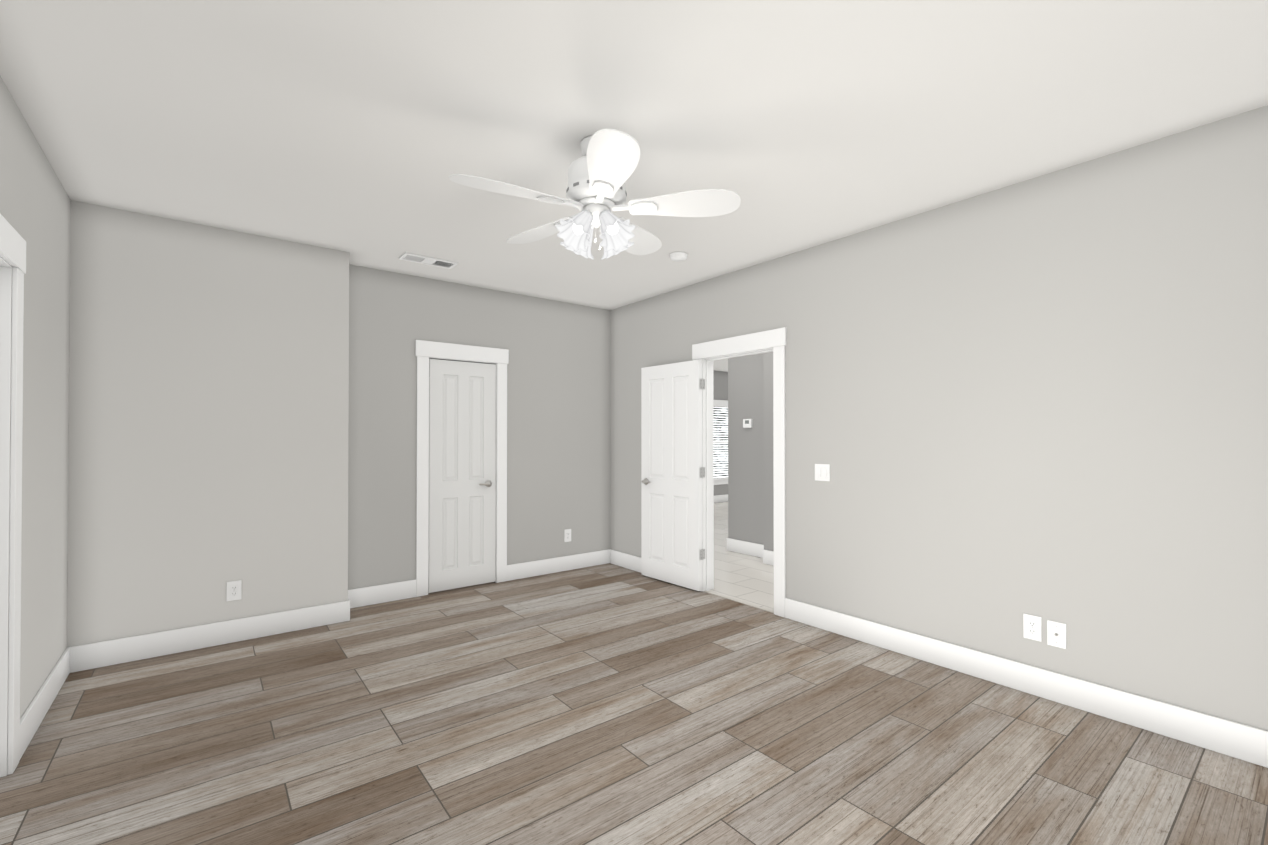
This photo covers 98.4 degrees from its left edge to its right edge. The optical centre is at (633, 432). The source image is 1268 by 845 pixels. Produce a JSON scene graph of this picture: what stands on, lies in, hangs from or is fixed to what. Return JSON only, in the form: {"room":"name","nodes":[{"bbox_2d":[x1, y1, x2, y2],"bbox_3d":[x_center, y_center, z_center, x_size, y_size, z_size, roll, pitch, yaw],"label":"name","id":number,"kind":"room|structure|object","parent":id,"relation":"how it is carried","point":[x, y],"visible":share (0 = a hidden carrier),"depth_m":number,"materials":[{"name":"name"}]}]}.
{"room":"empty bedroom","nodes":[
{"label":"empty bedroom","id":0,"kind":"room"},
{"bbox_2d":[0,76,70,718],"bbox_3d":[-1.738,0.003,1.121,0.114,2.740,5.150,0,-1,-38],"label":"wall","id":1,"kind":"structure","parent":0,"point":[35,206],"depth_m":2.63,"materials":[{"name":"grey paint"}]},
{"bbox_2d":[0,256,11,776],"bbox_3d":[-2.316,0.344,1.855,0.114,2.070,0.855,0,-1,-38],"label":"trim","id":2,"kind":"structure","parent":1,"relation":"attached to","point":[5,332],"depth_m":2.20,"materials":[{"name":"white wood"}]},
{"bbox_2d":[0,214,25,774],"bbox_3d":[-2.264,0.283,1.897,0.020,2.192,1.049,0,-1,-38],"label":"door frame","id":3,"kind":"structure","parent":1,"relation":"attached to","point":[12,247],"depth_m":2.23,"materials":[{"name":"white wood"}]},
{"bbox_2d":[19,646,74,760],"bbox_3d":[-2.914,1.312,2.714,0.014,0.148,1.075,0,-1,-38],"label":"baseboard","id":4,"kind":"structure","parent":1,"relation":"attached to","point":[32,718],"depth_m":2.67,"materials":[{"name":"white wood"}]},
{"bbox_2d":[67,200,348,646],"bbox_3d":[-2.882,0.025,3.760,1.582,2.740,0.436,0,-1,-38],"label":"wall","id":5,"kind":"structure","parent":0,"point":[208,406],"depth_m":3.54,"materials":[{"name":"grey paint"}]},
{"bbox_2d":[75,597,354,671],"bbox_3d":[-2.690,1.320,3.612,1.476,0.148,0.017,0,-1,-38],"label":"baseboard","id":6,"kind":"structure","parent":5,"relation":"attached to","point":[134,648],"depth_m":3.54,"materials":[{"name":"white wood"}]},
{"bbox_2d":[227,580,241,600],"bbox_3d":[-2.661,1.054,3.644,0.080,0.128,0.009,0,-1,-38],"label":"electrical outlet","id":7,"kind":"object","parent":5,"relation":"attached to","point":[233,590],"visible":1,"depth_m":3.64,"materials":[{"name":"white plastic"}]},
{"bbox_2d":[348,264,609,589],"bbox_3d":[-1.278,0.037,5.218,2.742,2.740,0.120,0,-1,-38],"label":"wall","id":8,"kind":"structure","parent":0,"point":[558,424],"depth_m":5.18,"materials":[{"name":"grey paint"}]},
{"bbox_2d":[348,579,415,607],"bbox_3d":[-2.085,1.327,4.488,0.584,0.148,0.017,0,-1,-38],"label":"baseboard","id":9,"kind":"structure","parent":8,"relation":"attached to","point":[377,594],"depth_m":4.50,"materials":[{"name":"white wood"}]},
{"bbox_2d":[415,340,508,596],"bbox_3d":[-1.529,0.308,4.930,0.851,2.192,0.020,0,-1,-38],"label":"trim","id":10,"kind":"structure","parent":8,"relation":"attached to","point":[425,351],"depth_m":4.78,"materials":[{"name":"white wood"}]},
{"bbox_2d":[429,359,495,592],"bbox_3d":[-1.546,0.378,4.951,0.611,2.030,0.035,0,-1,-38],"label":"closet door","id":11,"kind":"structure","parent":8,"relation":"in","point":[462,467],"depth_m":4.93,"materials":[{"name":"white wood"}]},
{"bbox_2d":[479,480,491,486],"bbox_3d":[-1.374,0.476,5.085,0.176,0.066,0.155,0,-1,-38],"label":"door handle","id":12,"kind":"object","parent":11,"relation":"attached to","point":[487,483],"depth_m":5.06,"materials":[{"name":"silver metal"}]},
{"bbox_2d":[507,549,610,580],"bbox_3d":[-0.742,1.336,5.541,1.177,0.148,0.017,0,-1,-38],"label":"baseboard","id":13,"kind":"structure","parent":8,"relation":"attached to","point":[565,563],"depth_m":5.51,"materials":[{"name":"white wood"}]},
{"bbox_2d":[564,529,570,541],"bbox_3d":[-0.676,1.055,5.602,0.080,0.128,0.009,0,-1,-38],"label":"electrical outlet","id":14,"kind":"object","parent":8,"relation":"attached to","point":[567,535],"visible":1,"depth_m":5.60,"materials":[{"name":"white plastic"}]},
{"bbox_2d":[0,563,1267,844],"bbox_3d":[-1.004,1.435,2.514,5.416,0.100,6.456,0,-1,-38],"label":"floor","id":15,"kind":"structure","parent":0,"point":[608,703],"depth_m":2.42,"materials":[{"name":"brown wood"}]},
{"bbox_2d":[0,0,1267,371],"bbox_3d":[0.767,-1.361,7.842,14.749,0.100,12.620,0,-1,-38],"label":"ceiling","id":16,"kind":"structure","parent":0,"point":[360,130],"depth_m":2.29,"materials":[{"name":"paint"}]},
{"bbox_2d":[399,252,457,268],"bbox_3d":[-1.599,-1.337,4.271,0.400,0.012,0.170,0,-1,-38],"label":"ceiling vent","id":17,"kind":"object","parent":16,"relation":"in","point":[416,258],"visible":0.96,"depth_m":4.25,"materials":[{"name":"white plastic"}]},
{"bbox_2d":[449,129,740,259],"bbox_3d":[-0.214,-1.091,2.571,1.263,0.527,1.263,0,-1,-38],"label":"ceiling fan","id":18,"kind":"object","parent":16,"relation":"hanging from","point":[601,170],"visible":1,"depth_m":2.48,"materials":[{"name":"white"}]},
{"bbox_2d":[669,252,687,260],"bbox_3d":[0.336,-1.325,4.136,0.136,0.037,0.136,0,-1,-38],"label":"smoke detector","id":19,"kind":"object","parent":16,"relation":"attached to","point":[678,256],"visible":1,"depth_m":4.10,"materials":[{"name":"white plastic"}]},
{"bbox_2d":[713,370,727,495],"bbox_3d":[1.226,0.086,11.094,10.000,2.740,0.150,0,-1,-38],"label":"wall","id":20,"kind":"structure","parent":0,"point":[720,385],"depth_m":11.45,"materials":[{"name":"paint"}]},
{"bbox_2d":[714,400,727,484],"bbox_3d":[1.847,0.092,11.841,2.000,2.740,0.680,0,-1,-38],"label":"window","id":21,"kind":"structure","parent":20,"relation":"in","point":[720,442],"depth_m":11.64,"materials":[{"name":"white"}]},
{"bbox_2d":[714,494,727,502],"bbox_3d":[2.181,1.387,11.728,7.500,0.148,0.014,0,-1,-38],"label":"baseboard","id":22,"kind":"structure","parent":20,"relation":"attached to","point":[718,498],"depth_m":11.42,"materials":[{"name":"white wood"}]},
{"bbox_2d":[709,501,773,610],"bbox_3d":[2.898,1.492,9.490,9.333,0.100,12.620,0,-1,-38],"label":"floor","id":23,"kind":"structure","parent":0,"point":[745,578],"depth_m":5.46,"materials":[{"name":"beige tile"}]},
{"bbox_2d":[728,352,773,550],"bbox_3d":[2.710,0.032,4.582,0.400,2.740,5.110,0,-1,-38],"label":"wall","id":24,"kind":"structure","parent":0,"point":[750,474],"depth_m":6.31,"materials":[{"name":"paint"}]},
{"bbox_2d":[727,538,763,557],"bbox_3d":[1.337,1.342,6.312,0.019,0.148,0.704,0,-1,-38],"label":"baseboard","id":25,"kind":"structure","parent":24,"relation":"attached to","point":[747,548],"depth_m":6.37,"materials":[{"name":"white wood"}]},
{"bbox_2d":[743,419,751,427],"bbox_3d":[1.316,-0.104,6.344,0.024,0.100,0.120,0,-1,-38],"label":"thermostat","id":26,"kind":"object","parent":24,"relation":"in","point":[747,423],"visible":1,"depth_m":6.33,"materials":[{"name":"white plastic"}]},
{"bbox_2d":[761,548,773,565],"bbox_3d":[2.720,1.325,4.226,0.017,0.148,4.314,0,-1,-38],"label":"baseboard","id":27,"kind":"structure","parent":24,"relation":"attached to","point":[768,556],"depth_m":5.86,"materials":[{"name":"white wood"}]},
{"bbox_2d":[610,105,1267,730],"bbox_3d":[1.437,0.026,3.880,0.120,2.740,5.576,0,-1,-38],"label":"wall","id":28,"kind":"structure","parent":0,"point":[1044,397],"depth_m":2.87,"materials":[{"name":"grey paint"}]},
{"bbox_2d":[611,549,640,572],"bbox_3d":[0.139,1.335,5.416,0.014,0.148,1.299,0,-1,-38],"label":"baseboard","id":29,"kind":"structure","parent":28,"relation":"attached to","point":[628,561],"depth_m":5.68,"materials":[{"name":"white wood"}]},
{"bbox_2d":[641,360,700,590],"bbox_3d":[0.333,0.379,5.104,0.035,2.030,0.761,0,-1,-40],"label":"entry door","id":30,"kind":"structure","parent":28,"relation":"in","point":[670,471],"depth_m":5.06,"materials":[{"name":"white wood"}]},
{"bbox_2d":[642,478,650,484],"bbox_3d":[0.142,0.478,5.327,0.154,0.066,0.177,0,-1,-40],"label":"door handle","id":31,"kind":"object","parent":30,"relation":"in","point":[645,481],"depth_m":5.29,"materials":[{"name":"silver metal"}]},
{"bbox_2d":[700,378,704,559],"bbox_3d":[0.603,0.324,4.829,0.064,1.597,0.011,0,-1,-38],"label":"door hinges","id":32,"kind":"object","parent":30,"relation":"attached to","point":[702,469],"depth_m":4.83,"materials":[{"name":"silver metal"}]},
{"bbox_2d":[702,348,772,590],"bbox_3d":[0.895,0.367,4.572,0.124,2.070,0.807,0,-1,-38],"label":"trim","id":33,"kind":"structure","parent":28,"relation":"attached to","point":[707,399],"depth_m":4.86,"materials":[{"name":"white wood"}]},
{"bbox_2d":[703,591,773,612],"bbox_3d":[0.859,1.424,4.535,0.028,0.054,0.767,0,-1,-38],"label":"threshold","id":34,"kind":"object","parent":28,"relation":"attached to","point":[739,601],"visible":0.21,"depth_m":4.50,"materials":[{"name":"grey wood"}]},
{"bbox_2d":[692,327,785,617],"bbox_3d":[0.838,0.305,4.528,0.020,2.192,1.001,0,-1,-38],"label":"door frame","id":35,"kind":"structure","parent":28,"relation":"attached to","point":[775,339],"depth_m":4.20,"materials":[{"name":"white wood"}]},
{"bbox_2d":[815,464,829,480],"bbox_3d":[1.338,0.286,3.899,0.014,0.120,0.118,0,-1,-38],"label":"light switch","id":36,"kind":"object","parent":28,"relation":"attached to","point":[822,472],"visible":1,"depth_m":3.90,"materials":[{"name":"white plastic"}]},
{"bbox_2d":[785,598,1267,767],"bbox_3d":[2.077,1.314,2.945,0.014,0.148,3.030,0,-1,-38],"label":"baseboard","id":37,"kind":"structure","parent":28,"relation":"attached to","point":[1211,733],"depth_m":2.80,"materials":[{"name":"white wood"}]},
{"bbox_2d":[1023,614,1041,641],"bbox_3d":[2.114,1.036,2.906,0.009,0.128,0.080,0,-1,-38],"label":"outlet","id":38,"kind":"object","parent":28,"relation":"attached to","point":[1032,627],"visible":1,"depth_m":2.90,"materials":[{"name":"white plastic"}]},
{"bbox_2d":[1047,620,1066,648],"bbox_3d":[2.175,1.042,2.821,0.019,0.128,0.080,0,-1,-38],"label":"outlet plate","id":39,"kind":"object","parent":28,"relation":"attached to","point":[1056,634],"visible":1,"depth_m":2.82,"materials":[{"name":"white plastic"}]},
{"bbox_3d":[0.238,0.039,5.510,0.004,2.740,9.620,0,-1,-38],"label":"wall","id":40,"kind":"structure","parent":0,"visible":0},
{"bbox_2d":[713,396,713,588],"bbox_3d":[0.952,0.306,4.617,0.020,2.192,1.001,0,-1,-38],"label":"door frame","id":41,"kind":"structure","parent":40,"relation":"attached to","point":[713,492],"depth_m":4.92,"materials":[{"name":"white wood"}]}
]}

